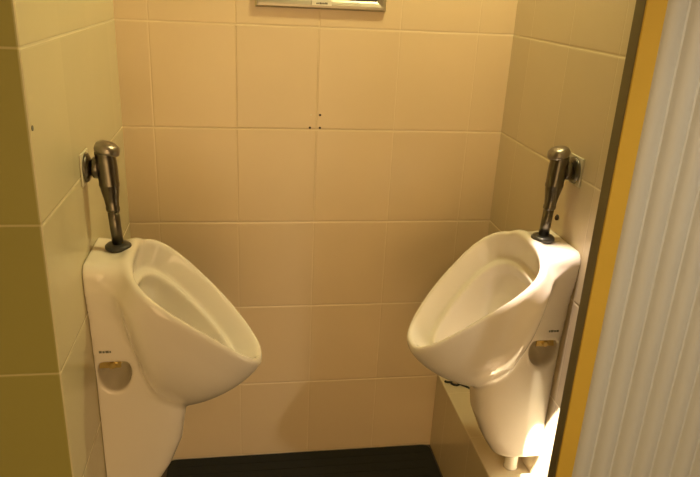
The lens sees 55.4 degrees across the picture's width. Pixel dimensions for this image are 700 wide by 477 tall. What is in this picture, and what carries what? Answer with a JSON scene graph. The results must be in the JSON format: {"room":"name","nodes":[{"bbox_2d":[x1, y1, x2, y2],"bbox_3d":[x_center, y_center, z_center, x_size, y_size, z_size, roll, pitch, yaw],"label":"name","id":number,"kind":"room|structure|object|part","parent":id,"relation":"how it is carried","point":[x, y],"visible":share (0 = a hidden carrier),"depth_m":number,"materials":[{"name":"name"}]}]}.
{"room":"public restroom","nodes":[
{"label":"public restroom","id":0,"kind":"room"},
{"bbox_2d":[161,445,442,476],"bbox_3d":[0.091,1.183,0.851,3.100,0.114,2.850,-1,21,-9],"label":"floor","id":1,"kind":"structure","parent":0,"point":[429,446],"depth_m":2.00,"materials":[{"name":"brown tile"}]},
{"bbox_2d":[166,445,440,476],"bbox_3d":[-0.044,0.895,1.419,0.794,0.008,1.344,-1,21,-9],"label":"floor mat","id":2,"kind":"object","parent":1,"relation":"on","point":[410,460],"visible":0.92,"depth_m":1.99,"materials":[{"name":"black rubber"}]},
{"bbox_2d":[113,0,517,460],"bbox_3d":[-0.081,-0.354,1.720,0.967,2.126,0.100,-1,21,-9],"label":"wall","id":3,"kind":"structure","parent":0,"point":[329,241],"depth_m":1.74,"materials":[{"name":"beige tile"}]},
{"bbox_2d":[255,0,385,11],"bbox_3d":[-0.058,-0.747,1.509,0.313,0.432,0.014,-1,21,-9],"label":"poster frame","id":4,"kind":"object","parent":3,"relation":"attached to","point":[351,5],"visible":1,"depth_m":1.58,"materials":[{"name":"metal"}]},
{"bbox_2d":[344,0,376,1],"bbox_3d":[-0.059,-0.749,1.513,0.275,0.394,0.005,-1,21,-9],"label":"poster","id":5,"kind":"object","parent":4,"relation":"attached to","point":[344,0],"depth_m":1.59,"materials":[{"name":"white paper"}]},
{"bbox_2d":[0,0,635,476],"bbox_3d":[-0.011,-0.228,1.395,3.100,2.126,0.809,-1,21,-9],"label":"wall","id":6,"kind":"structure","parent":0,"point":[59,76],"depth_m":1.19,"materials":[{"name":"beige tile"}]},
{"bbox_2d":[82,237,261,476],"bbox_3d":[-0.354,0.416,1.445,0.323,0.856,0.289,-1,21,-9],"label":"urinal","id":7,"kind":"object","parent":6,"relation":"attached to","point":[181,342],"visible":0.98,"depth_m":1.33,"materials":[{"name":"white ceramic"}]},
{"bbox_2d":[79,140,131,252],"bbox_3d":[-0.454,-0.079,1.246,0.074,0.210,0.058,-1,21,-9],"label":"valve","id":8,"kind":"object","parent":7,"relation":"on","point":[104,166],"visible":1,"depth_m":1.22,"materials":[{"name":"metal"}]},
{"bbox_3d":[-0.486,-0.130,1.220,0.004,0.060,0.058,-1,21,-9],"label":"backing plate","id":9,"kind":"part","parent":8,"relation":"part of","materials":[{"name":"silver metal"}]},
{"bbox_2d":[430,375,531,476],"bbox_3d":[0.363,0.655,1.745,0.105,0.264,0.707,-1,21,-9],"label":"ledge","id":10,"kind":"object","parent":6,"relation":"attached to","point":[459,448],"depth_m":1.84,"materials":[{"name":"beige tile"}]},
{"bbox_2d":[444,380,469,388],"bbox_3d":[0.317,0.426,1.954,0.079,0.011,0.020,13,23,25],"label":"scrap","id":11,"kind":"object","parent":10,"relation":"on","point":[445,381],"visible":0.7,"depth_m":1.95,"materials":[{"name":"black"}]},
{"bbox_2d":[407,229,580,470],"bbox_3d":[0.286,0.280,1.507,0.323,0.598,0.289,-1,21,-9],"label":"urinal","id":12,"kind":"object","parent":6,"relation":"attached to","point":[493,323],"visible":1,"depth_m":1.48,"materials":[{"name":"white ceramic"}]},
{"bbox_2d":[531,145,584,243],"bbox_3d":[0.427,-0.092,1.386,0.074,0.203,0.058,-1,21,-9],"label":"valve","id":13,"kind":"object","parent":12,"relation":"on","point":[564,165],"visible":1,"depth_m":1.36,"materials":[{"name":"metal"}]},
{"bbox_3d":[0.464,-0.141,1.374,0.004,0.060,0.058,-1,21,-9],"label":"backing plate","id":14,"kind":"part","parent":13,"relation":"part of","materials":[{"name":"silver metal"}]},
{"bbox_2d":[547,0,699,476],"bbox_3d":[0.848,-0.054,1.144,0.893,2.060,0.031,-1,21,-9],"label":"door","id":15,"kind":"structure","parent":6,"relation":"in","point":[630,406],"depth_m":1.12,"materials":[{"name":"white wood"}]}
]}

